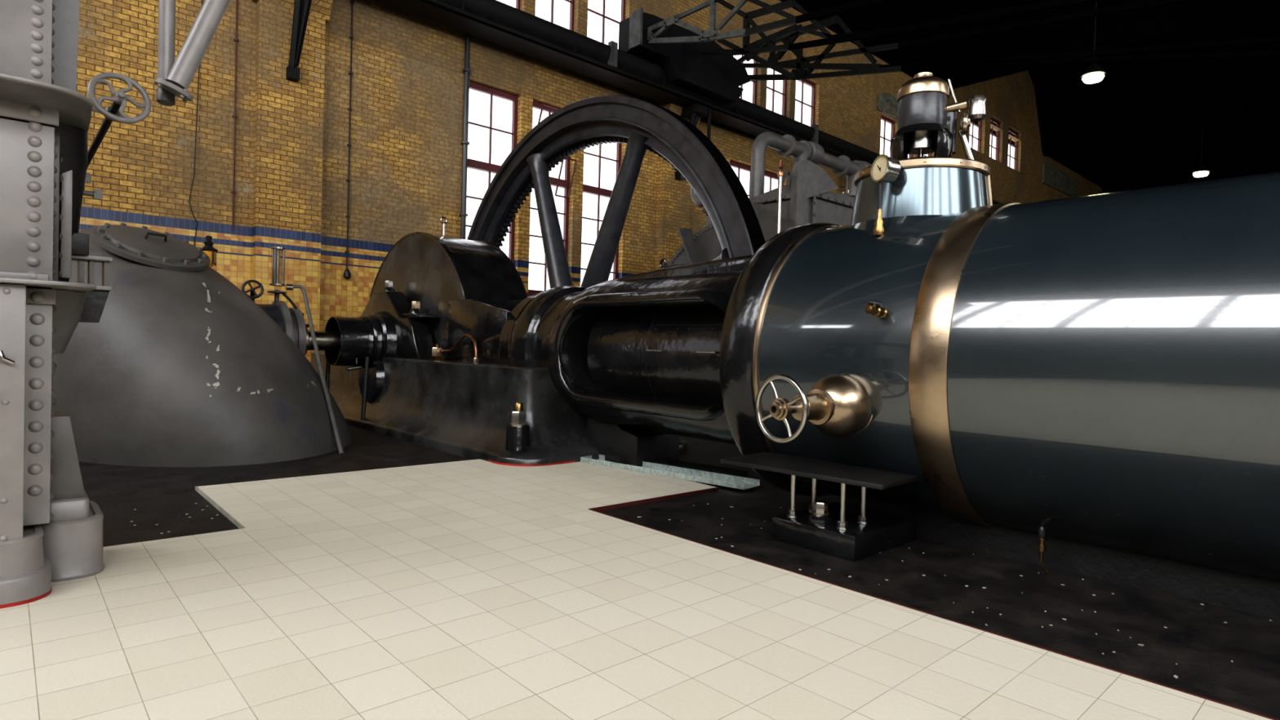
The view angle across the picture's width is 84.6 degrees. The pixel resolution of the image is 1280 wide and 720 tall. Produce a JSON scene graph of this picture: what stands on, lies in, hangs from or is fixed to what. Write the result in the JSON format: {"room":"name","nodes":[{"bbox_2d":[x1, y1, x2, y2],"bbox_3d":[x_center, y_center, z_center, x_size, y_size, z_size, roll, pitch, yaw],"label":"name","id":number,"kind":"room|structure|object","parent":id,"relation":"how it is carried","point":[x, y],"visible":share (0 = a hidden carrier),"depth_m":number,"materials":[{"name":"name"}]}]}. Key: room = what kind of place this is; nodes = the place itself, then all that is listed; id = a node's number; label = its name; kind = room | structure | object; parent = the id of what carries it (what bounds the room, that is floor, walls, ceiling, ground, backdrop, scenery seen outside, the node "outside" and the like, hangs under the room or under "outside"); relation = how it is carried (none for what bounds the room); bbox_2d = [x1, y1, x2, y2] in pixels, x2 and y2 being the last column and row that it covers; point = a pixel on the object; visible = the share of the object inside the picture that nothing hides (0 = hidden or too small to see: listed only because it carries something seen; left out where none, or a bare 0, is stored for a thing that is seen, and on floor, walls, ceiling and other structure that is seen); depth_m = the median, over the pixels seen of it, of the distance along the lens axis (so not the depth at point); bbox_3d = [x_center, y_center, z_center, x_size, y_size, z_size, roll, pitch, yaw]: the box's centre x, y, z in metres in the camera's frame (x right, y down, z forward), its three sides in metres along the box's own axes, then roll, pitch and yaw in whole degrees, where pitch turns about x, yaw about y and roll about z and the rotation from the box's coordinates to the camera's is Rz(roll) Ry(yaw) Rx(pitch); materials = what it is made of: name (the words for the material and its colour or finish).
{"room":"steam engine hall","nodes":[
{"label":"steam engine hall","id":0,"kind":"room"},
{"bbox_2d":[75,0,1102,351],"bbox_3d":[5.737,-6.410,21.595,54.581,14.850,0.270,1,1,-42],"label":"wall","id":1,"kind":"structure","parent":0,"point":[407,86],"depth_m":12.21,"materials":[{"name":"yellow brick"}]},
{"bbox_2d":[188,0,203,245],"bbox_3d":[-6.455,-5.623,10.316,0.060,8.601,0.192,2,1,36],"label":"wire","id":2,"kind":"object","parent":1,"relation":"hanging from","point":[202,0],"visible":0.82,"depth_m":10.35,"materials":[{"name":"black metal"}]},
{"bbox_2d":[231,0,238,230],"bbox_3d":[-6.091,-6.000,10.651,0.060,8.040,0.062,1,1,-42],"label":"conduit","id":3,"kind":"object","parent":1,"relation":"attached to","point":[236,40],"visible":1,"depth_m":10.69,"materials":[{"name":"black metal"}]},
{"bbox_2d":[251,0,333,362],"bbox_3d":[-5.498,-2.849,11.072,1.080,6.920,0.460,1,1,-42],"label":"pilaster","id":4,"kind":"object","parent":1,"relation":"attached to","point":[288,118],"depth_m":11.06,"materials":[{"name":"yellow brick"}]},
{"bbox_2d":[285,0,311,82],"bbox_3d":[-5.173,-5.186,10.819,0.380,1.620,0.700,1,1,-42],"label":"bracket","id":5,"kind":"object","parent":1,"relation":"attached to","point":[301,7],"visible":1,"depth_m":10.84,"materials":[{"name":"black metal"}]},
{"bbox_2d":[343,0,354,279],"bbox_3d":[-4.874,-3.836,11.826,0.120,4.940,0.120,1,1,-42],"label":"cable","id":6,"kind":"object","parent":1,"relation":"attached to","point":[347,274],"visible":1,"depth_m":11.83,"materials":[{"name":"black metal"}]},
{"bbox_2d":[343,268,351,279],"bbox_3d":[-4.941,-1.452,11.869,0.120,0.170,0.120,1,1,-42],"label":"switch","id":7,"kind":"object","parent":6,"relation":"attached to","point":[347,274],"depth_m":11.83,"materials":[{"name":"black metal"}]},
{"bbox_2d":[459,34,471,239],"bbox_3d":[-3.319,-2.727,13.238,0.154,6.720,0.171,1,1,-42],"label":"downpipe","id":8,"kind":"object","parent":1,"relation":"attached to","point":[466,70],"visible":0.65,"depth_m":13.18,"materials":[{"name":"grey metal"}]},
{"bbox_2d":[466,80,518,263],"bbox_3d":[-2.966,-3.369,13.869,1.160,3.960,0.110,1,1,-42],"label":"window","id":9,"kind":"structure","parent":1,"relation":"in","point":[492,112],"depth_m":13.81,"materials":[{"name":"glass"}]},
{"bbox_2d":[497,0,519,9],"bbox_3d":[-2.854,-7.677,13.801,1.160,1.380,0.080,1,1,-42],"label":"window","id":10,"kind":"structure","parent":1,"relation":"in","point":[514,3],"depth_m":14.11,"materials":[{"name":"glass"}]},
{"bbox_2d":[526,292,536,296],"bbox_3d":[-1.934,-1.339,14.766,1.130,0.070,0.260,1,1,-42],"label":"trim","id":11,"kind":"structure","parent":1,"relation":"attached to","point":[529,294],"depth_m":14.33,"materials":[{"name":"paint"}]},
{"bbox_2d":[528,100,570,293],"bbox_3d":[-1.941,-3.357,14.800,1.070,3.960,0.110,1,1,-42],"label":"window","id":12,"kind":"structure","parent":1,"relation":"in","point":[538,279],"depth_m":14.76,"materials":[{"name":"glass"}]},
{"bbox_2d":[537,102,559,123],"bbox_3d":[-1.916,-4.795,14.442,0.431,0.781,0.336,1,1,-42],"label":"casement","id":13,"kind":"object","parent":12,"relation":"attached to","point":[543,104],"visible":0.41,"depth_m":14.25,"materials":[{"name":"paint"}]},
{"bbox_2d":[555,157,577,198],"bbox_3d":[-1.563,-3.842,14.837,0.361,0.781,0.286,1,1,-42],"label":"casement","id":14,"kind":"object","parent":12,"relation":"attached to","point":[569,158],"visible":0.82,"depth_m":14.84,"materials":[{"name":"paint"}]},
{"bbox_2d":[535,0,574,31],"bbox_3d":[-1.829,-7.665,14.732,1.070,1.380,0.080,1,1,-42],"label":"window","id":15,"kind":"structure","parent":1,"relation":"in","point":[559,12],"depth_m":14.84,"materials":[{"name":"glass"}]},
{"bbox_2d":[580,142,621,285],"bbox_3d":[-0.919,-3.345,15.728,1.170,3.960,0.110,1,1,-42],"label":"window","id":16,"kind":"structure","parent":1,"relation":"in","point":[602,162],"depth_m":15.68,"materials":[{"name":"glass"}]},
{"bbox_2d":[586,0,625,48],"bbox_3d":[-0.807,-7.652,15.660,1.170,1.380,0.080,1,1,-42],"label":"window","id":17,"kind":"structure","parent":1,"relation":"in","point":[604,16],"depth_m":15.70,"materials":[{"name":"glass"}]},
{"bbox_2d":[655,102,700,269],"bbox_3d":[0.868,-2.774,16.855,1.020,6.920,0.460,1,1,-42],"label":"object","id":18,"kind":"structure","parent":1,"relation":"attached to","point":[673,195],"depth_m":16.70,"materials":[{"name":"yellow brick"}]},
{"bbox_2d":[671,103,711,180],"bbox_3d":[1.243,-5.111,16.617,0.595,1.620,0.745,1,1,-42],"label":"bracket","id":19,"kind":"object","parent":1,"relation":"attached to","point":[693,112],"visible":0.38,"depth_m":16.49,"materials":[{"name":"black metal"}]},
{"bbox_2d":[729,160,751,198],"bbox_3d":[2.623,-3.303,18.945,1.160,3.960,0.110,1,1,-42],"label":"window","id":20,"kind":"structure","parent":1,"relation":"in","point":[742,171],"depth_m":19.06,"materials":[{"name":"glass"}]},
{"bbox_2d":[733,54,757,104],"bbox_3d":[2.735,-7.611,18.878,1.160,1.380,0.080,1,1,-42],"label":"window","id":21,"kind":"structure","parent":1,"relation":"in","point":[748,93],"depth_m":19.12,"materials":[{"name":"glass"}]},
{"bbox_2d":[764,170,782,192],"bbox_3d":[3.648,-3.291,19.876,1.070,3.960,0.110,1,1,-42],"label":"window","id":22,"kind":"structure","parent":1,"relation":"in","point":[771,181],"depth_m":19.83,"materials":[{"name":"glass"}]},
{"bbox_2d":[765,68,786,115],"bbox_3d":[3.760,-7.599,19.809,1.070,1.380,0.080,1,1,-42],"label":"window","id":23,"kind":"structure","parent":1,"relation":"in","point":[775,89],"depth_m":19.91,"materials":[{"name":"glass"}]},
{"bbox_2d":[795,79,815,126],"bbox_3d":[4.781,-7.587,20.736,1.170,1.380,0.080,1,1,-42],"label":"window","id":24,"kind":"structure","parent":1,"relation":"in","point":[805,89],"depth_m":20.84,"materials":[{"name":"glass"}]},
{"bbox_2d":[839,174,847,194],"bbox_3d":[6.641,-2.706,22.099,1.020,6.920,0.460,1,1,-42],"label":"trim","id":25,"kind":"structure","parent":1,"relation":"attached to","point":[842,179],"depth_m":21.80,"materials":[{"name":"yellow brick"}]},
{"bbox_2d":[880,115,894,156],"bbox_3d":[8.323,-7.545,23.954,1.160,1.380,0.080,1,1,-42],"label":"window","id":26,"kind":"structure","parent":1,"relation":"in","point":[887,126],"depth_m":24.03,"materials":[{"name":"glass"}]},
{"bbox_2d":[876,91,898,119],"bbox_3d":[9.049,-8.586,24.283,3.300,0.710,0.100,1,1,-42],"label":"trim","id":27,"kind":"structure","parent":1,"relation":"attached to","point":[886,103],"depth_m":23.54,"materials":[{"name":"grey stone"}]},
{"bbox_2d":[923,153,931,156],"bbox_3d":[10.370,-7.521,25.813,1.170,1.380,0.080,1,1,-42],"label":"window","id":28,"kind":"structure","parent":1,"relation":"in","point":[929,154],"depth_m":26.10,"materials":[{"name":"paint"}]},
{"bbox_2d":[968,120,982,151],"bbox_3d":[13.539,-9.368,28.609,1.450,1.750,0.080,1,1,-42],"label":"window","id":29,"kind":"structure","parent":1,"relation":"in","point":[975,136],"depth_m":28.81,"materials":[{"name":"glass"}]},
{"bbox_2d":[989,117,999,160],"bbox_3d":[14.964,-9.352,29.903,1.300,1.750,0.080,1,1,-42],"label":"window","id":30,"kind":"structure","parent":1,"relation":"in","point":[994,134],"depth_m":30.09,"materials":[{"name":"glass"}]},
{"bbox_2d":[737,0,1279,80],"bbox_3d":[8.844,-5.209,11.431,0.124,5.274,19.193,1,1,-42],"label":"roof truss","id":31,"kind":"object","parent":1,"relation":"attached to","point":[801,66],"visible":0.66,"depth_m":13.57,"materials":[{"name":"black metal"}]},
{"bbox_2d":[1007,128,1017,170],"bbox_3d":[16.463,-9.334,31.265,1.450,1.750,0.080,1,1,-42],"label":"window","id":32,"kind":"structure","parent":1,"relation":"in","point":[1012,144],"depth_m":31.46,"materials":[{"name":"glass"}]},
{"bbox_2d":[1041,161,1077,196],"bbox_3d":[20.980,-8.951,35.099,4.900,1.100,0.100,1,1,-42],"label":"trim","id":33,"kind":"structure","parent":1,"relation":"attached to","point":[1053,176],"depth_m":34.80,"materials":[{"name":"grey stone"}]},
{"bbox_2d":[0,425,1279,719],"bbox_3d":[12.215,1.178,14.722,54.701,0.300,20.100,1,1,-42],"label":"floor","id":34,"kind":"structure","parent":0,"point":[472,589],"depth_m":2.49,"materials":[{"name":"beige tile"}]},
{"bbox_2d":[0,0,112,608],"bbox_3d":[-2.504,-1.466,2.480,1.102,4.601,0.770,1,1,-42],"label":"column","id":35,"kind":"structure","parent":34,"relation":"on","point":[51,530],"depth_m":2.56,"materials":[{"name":"grey metal"}]},
{"bbox_2d":[71,254,112,262],"bbox_3d":[-2.373,-0.436,3.029,0.152,0.017,0.140,1,1,-42],"label":"shelf","id":36,"kind":"object","parent":35,"relation":"attached to","point":[79,258],"depth_m":2.99,"materials":[{"name":"grey metal"}]},
{"bbox_2d":[95,285,111,290],"bbox_3d":[-2.378,-0.311,3.030,0.150,0.017,0.140,1,1,-42],"label":"shelf","id":37,"kind":"object","parent":35,"relation":"attached to","point":[98,287],"depth_m":3.01,"materials":[{"name":"grey metal"}]},
{"bbox_2d":[87,72,151,167],"bbox_3d":[-2.673,-1.199,3.557,0.311,0.368,1.290,1,1,-37],"label":"wheel","id":38,"kind":"object","parent":35,"relation":"attached to","point":[119,99],"visible":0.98,"depth_m":3.38,"materials":[{"name":"grey paint"}]},
{"bbox_2d":[53,222,352,466],"bbox_3d":[-4.376,-0.246,6.866,2.787,1.934,4.340,1,1,-42],"label":"tank","id":39,"kind":"object","parent":34,"relation":"on","point":[180,366],"depth_m":5.33,"materials":[{"name":"grey metal"}]},
{"bbox_2d":[201,235,217,266],"bbox_3d":[-4.247,-0.859,6.918,0.180,0.725,0.180,1,1,-42],"label":"drip lubricator","id":40,"kind":"object","parent":39,"relation":"on","point":[208,249],"visible":0.52,"depth_m":6.88,"materials":[{"name":"black metal"}]},
{"bbox_2d":[241,280,263,302],"bbox_3d":[-3.938,-0.653,7.111,0.194,0.311,0.232,1,1,-42],"label":"wheel","id":41,"kind":"object","parent":39,"relation":"attached to","point":[253,293],"visible":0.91,"depth_m":7.05,"materials":[{"name":"black metal"}]},
{"bbox_2d":[257,300,310,355],"bbox_3d":[-3.945,-0.214,7.261,0.920,0.820,0.820,1,1,-42],"label":"box","id":42,"kind":"object","parent":39,"relation":"attached to","point":[291,320],"visible":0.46,"depth_m":7.23,"materials":[{"name":"grey metal"}]},
{"bbox_2d":[266,246,298,309],"bbox_3d":[-3.740,-0.846,7.379,0.301,0.666,0.180,1,1,-42],"label":"drip lubricator","id":43,"kind":"object","parent":42,"relation":"on","point":[275,273],"visible":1,"depth_m":7.32,"materials":[{"name":"grey metal"}]},
{"bbox_2d":[284,284,343,454],"bbox_3d":[-2.966,0.023,6.531,0.194,1.515,1.612,1,1,-42],"label":"drain pipe","id":44,"kind":"object","parent":39,"relation":"attached to","point":[287,286],"visible":0.98,"depth_m":6.52,"materials":[{"name":"grey metal"}]},
{"bbox_2d":[195,485,245,528],"bbox_3d":[-2.366,0.820,3.938,0.008,0.023,1.234,1,1,-42],"label":"trim","id":45,"kind":"structure","parent":34,"relation":"on","point":[200,491],"depth_m":3.86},
{"bbox_2d":[324,280,438,420],"bbox_3d":[-3.112,-0.104,8.067,0.842,1.682,2.058,1,1,-42],"label":"crankshaft","id":46,"kind":"object","parent":34,"relation":"on","point":[388,326],"visible":0.91,"depth_m":7.81,"materials":[{"name":"black metal"}]},
{"bbox_2d":[307,330,340,351],"bbox_3d":[-1.028,-0.180,9.910,8.000,0.400,0.400,1,1,-42],"label":"shaft","id":47,"kind":"object","parent":46,"relation":"on","point":[326,340],"visible":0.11,"depth_m":7.64,"materials":[{"name":"metal"}]},
{"bbox_2d":[466,94,764,288],"bbox_3d":[-0.941,-0.139,9.991,0.600,6.940,6.940,1,1,-42],"label":"flywheel","id":48,"kind":"object","parent":47,"relation":"attached to","point":[642,125],"visible":0.38,"depth_m":9.32,"materials":[{"name":"grey metal"}]},
{"bbox_2d":[324,316,368,366],"bbox_3d":[-3.279,-0.206,7.866,0.320,0.550,0.550,1,1,-42],"label":"coupling","id":49,"kind":"object","parent":46,"relation":"on","point":[354,331],"depth_m":7.72,"materials":[{"name":"black metal"}]},
{"bbox_2d":[310,254,752,466],"bbox_3d":[-1.573,-0.022,7.571,2.068,1.619,7.880,1,1,-42],"label":"frame","id":50,"kind":"object","parent":34,"relation":"on","point":[628,366],"visible":0.78,"depth_m":5.71,"materials":[{"name":"black metal"}]},
{"bbox_2d":[368,216,528,347],"bbox_3d":[-2.389,-0.841,8.524,0.810,1.718,2.920,1,1,-42],"label":"guard","id":51,"kind":"object","parent":50,"relation":"on","point":[431,270],"visible":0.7,"depth_m":7.87,"materials":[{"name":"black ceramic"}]},
{"bbox_2d":[509,422,527,425],"bbox_3d":[-0.980,0.516,5.660,0.140,0.010,0.140,1,1,-42],"label":"washer","id":52,"kind":"object","parent":50,"relation":"in","point":[510,424],"depth_m":5.61,"materials":[{"name":"brown metal"}]},
{"bbox_2d":[659,257,690,268],"bbox_3d":[0.274,-0.745,5.582,0.050,0.141,0.342,1,1,-42],"label":"lifting eye","id":53,"kind":"object","parent":50,"relation":"attached to","point":[665,265],"visible":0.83,"depth_m":5.65,"materials":[{"name":"black metal"}]},
{"bbox_2d":[590,487,719,511],"bbox_3d":[0.120,0.881,4.462,1.126,0.023,0.008,1,1,-42],"label":"trim","id":54,"kind":"structure","parent":34,"relation":"on","point":[714,489],"depth_m":4.43,"materials":[{"name":"red paint"}]},
{"bbox_2d":[580,454,759,489],"bbox_3d":[0.178,0.836,5.336,1.530,0.042,0.212,2,1,39],"label":"drip tray","id":55,"kind":"object","parent":34,"relation":"on","point":[695,475],"visible":1,"depth_m":5.21,"materials":[{"name":"grey metal"}]},
{"bbox_2d":[607,451,625,462],"bbox_3d":[-0.224,0.778,5.803,0.088,0.070,0.476,1,1,-17],"label":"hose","id":56,"kind":"object","parent":55,"relation":"in","point":[612,455],"visible":0.73,"depth_m":5.64,"materials":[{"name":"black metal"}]},
{"bbox_2d":[653,459,748,477],"bbox_3d":[0.366,0.853,5.594,1.013,0.050,0.202,2,1,39],"label":"drip tray","id":57,"kind":"object","parent":34,"relation":"on","point":[744,473],"visible":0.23,"depth_m":5.52,"materials":[{"name":"black metal"}]},
{"bbox_2d":[130,502,1271,678],"bbox_3d":[-0.057,0.900,3.681,5.294,0.003,1.880,2,1,17],"label":"chips","id":58,"kind":"object","parent":34,"relation":"on","point":[1174,676],"visible":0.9,"depth_m":2.95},
{"bbox_2d":[666,203,798,265],"bbox_3d":[1.589,-0.196,12.286,0.570,4.994,4.860,1,1,-42],"label":"pump","id":59,"kind":"object","parent":34,"relation":"on","point":[704,246],"visible":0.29,"depth_m":12.81,"materials":[{"name":"grey paint"}]},
{"bbox_2d":[680,173,703,207],"bbox_3d":[1.438,-2.893,12.669,1.615,1.398,0.382,3,1,44],"label":"pipe","id":60,"kind":"object","parent":59,"relation":"attached to","point":[695,197],"visible":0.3,"depth_m":12.93,"materials":[{"name":"grey metal"}]},
{"bbox_2d":[702,160,854,226],"bbox_3d":[3.279,-1.275,13.563,3.830,4.180,2.350,1,1,-42],"label":"machine housing","id":61,"kind":"object","parent":34,"relation":"on","point":[809,198],"visible":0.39,"depth_m":12.03,"materials":[{"name":"grey paint"}]},
{"bbox_2d":[776,160,791,234],"bbox_3d":[2.316,-1.195,11.521,0.106,4.040,0.514,2,1,30],"label":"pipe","id":62,"kind":"object","parent":61,"relation":"attached to","point":[781,175],"visible":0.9,"depth_m":11.29,"materials":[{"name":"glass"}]},
{"bbox_2d":[749,132,871,198],"bbox_3d":[3.971,-2.710,14.296,5.346,3.020,0.480,1,1,-42],"label":"pipe","id":63,"kind":"object","parent":61,"relation":"attached to","point":[786,145],"visible":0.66,"depth_m":13.16,"materials":[{"name":"grey metal"}]},
{"bbox_2d":[771,500,916,560],"bbox_3d":[1.063,0.825,3.650,0.605,0.219,0.480,1,1,-42],"label":"block","id":64,"kind":"object","parent":34,"relation":"on","point":[816,531],"visible":1,"depth_m":3.50,"materials":[{"name":"black metal"}]},
{"bbox_2d":[720,452,918,530],"bbox_3d":[0.880,0.677,3.579,0.443,0.270,0.930,1,1,-42],"label":"step platform","id":65,"kind":"object","parent":64,"relation":"on","point":[864,477],"visible":0.9,"depth_m":3.52,"materials":[{"name":"black metal"}]},
{"bbox_2d":[812,511,829,515],"bbox_3d":[0.908,0.772,3.541,0.084,0.008,0.084,1,1,-42],"label":"washer","id":66,"kind":"object","parent":64,"relation":"in","point":[814,513],"depth_m":3.51,"materials":[{"name":"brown metal"}]},
{"bbox_2d":[588,508,1279,719],"bbox_3d":[3.127,1.042,0.313,0.008,0.023,10.195,1,1,-42],"label":"trim","id":67,"kind":"structure","parent":34,"relation":"on","point":[961,623],"depth_m":2.42,"materials":[{"name":"red paint"}]},
{"bbox_2d":[719,171,1279,619],"bbox_3d":[3.491,0.135,2.000,1.748,1.794,7.260,1,1,-42],"label":"cylinder","id":68,"kind":"object","parent":34,"relation":"on","point":[1100,371],"visible":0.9,"depth_m":2.92,"materials":[{"name":"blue metal"}]},
{"bbox_2d":[755,373,872,444],"bbox_3d":[0.872,0.228,3.410,0.651,0.321,0.366,1,1,-42],"label":"valve","id":69,"kind":"object","parent":68,"relation":"attached to","point":[837,405],"visible":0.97,"depth_m":3.33,"materials":[{"name":"gold metal"}]},
{"bbox_2d":[865,299,888,318],"bbox_3d":[1.133,-0.243,3.348,0.141,0.086,0.062,1,1,-23],"label":"brass cock","id":70,"kind":"object","parent":68,"relation":"attached to","point":[874,308],"visible":1,"depth_m":3.33,"materials":[{"name":"gold metal"}]},
{"bbox_2d":[850,71,992,230],"bbox_3d":[1.624,-1.156,4.072,0.860,0.995,0.860,1,1,-42],"label":"steam valve","id":71,"kind":"object","parent":68,"relation":"on","point":[926,188],"visible":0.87,"depth_m":3.91,"materials":[{"name":"grey metal"}]},
{"bbox_2d":[870,154,903,235],"bbox_3d":[1.349,-0.875,3.757,0.203,0.429,0.146,1,1,-11],"label":"pressure gauge","id":72,"kind":"object","parent":71,"relation":"attached to","point":[884,168],"visible":0.98,"depth_m":3.73,"materials":[{"name":"metal"}]},
{"bbox_2d":[968,94,986,121],"bbox_3d":[1.908,-1.424,3.979,0.092,0.130,0.092,1,1,-42],"label":"cup","id":73,"kind":"object","parent":71,"relation":"on","point":[977,108],"depth_m":3.95,"materials":[{"name":"metal"}]},
{"bbox_2d":[1036,525,1048,574],"bbox_3d":[1.809,0.854,3.159,0.041,0.220,0.051,1,1,-42],"label":"tap","id":74,"kind":"object","parent":68,"relation":"attached to","point":[1041,546],"visible":1,"depth_m":3.15,"materials":[{"name":"gold metal"}]},
{"bbox_2d":[779,0,1279,187],"bbox_3d":[12.545,-11.666,14.525,54.700,4.200,20.200,1,1,-42],"label":"ceiling","id":75,"kind":"structure","parent":0,"point":[1106,129],"depth_m":28.55,"materials":[{"name":"black"}]},
{"bbox_2d":[154,0,231,106],"bbox_3d":[-1.233,-5.516,4.295,2.776,8.500,0.207,1,1,-42],"label":"pipe","id":76,"kind":"object","parent":75,"relation":"hanging from","point":[174,78],"visible":1,"depth_m":3.49,"materials":[{"name":"grey metal"}]},
{"bbox_2d":[1080,1,1106,84],"bbox_3d":[12.956,-10.778,19.936,0.600,5.750,0.600,1,1,-42],"label":"pendant lamp","id":77,"kind":"object","parent":75,"relation":"hanging from","point":[1094,73],"visible":0.96,"depth_m":19.86,"materials":[{"name":"black metal"}]},
{"bbox_2d":[1191,130,1209,177],"bbox_3d":[23.870,-10.648,29.783,0.600,5.750,0.600,1,1,-42],"label":"pendant lamp","id":78,"kind":"object","parent":75,"relation":"hanging from","point":[1201,171],"visible":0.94,"depth_m":29.72,"materials":[{"name":"white glass"}]},
{"bbox_2d":[1102,84,1279,193],"bbox_3d":[32.558,-5.981,32.875,0.300,15.100,20.100,1,1,-42],"label":"wall","id":79,"kind":"structure","parent":0,"point":[1251,147],"depth_m":35.79,"materials":[{"name":"black"}]},
{"bbox_2d":[373,0,1002,204],"bbox_3d":[6.468,-6.177,21.218,54.000,0.600,0.685,1,1,-42],"label":"runway","id":80,"kind":"object","parent":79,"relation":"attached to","point":[494,21],"visible":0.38,"depth_m":14.34,"materials":[{"name":"black metal"}]},
{"bbox_2d":[618,7,751,103],"bbox_3d":[1.106,-6.739,16.012,3.650,1.150,0.750,1,1,-42],"label":"carriage","id":81,"kind":"object","parent":80,"relation":"on","point":[719,77],"visible":0.89,"depth_m":15.53,"materials":[{"name":"black metal"}]},
{"bbox_2d":[646,0,895,44],"bbox_3d":[6.091,-5.400,8.208,0.110,2.840,18.126,1,1,-42],"label":"roof truss","id":82,"kind":"object","parent":81,"relation":"attached to","point":[711,34],"visible":0.94,"depth_m":13.10,"materials":[{"name":"grey metal"}]},
{"bbox_2d":[700,0,1102,79],"bbox_3d":[7.116,-5.629,9.468,0.117,4.109,18.633,1,1,-42],"label":"roof truss","id":83,"kind":"object","parent":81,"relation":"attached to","point":[748,50],"visible":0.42,"depth_m":13.59,"materials":[{"name":"black metal"}]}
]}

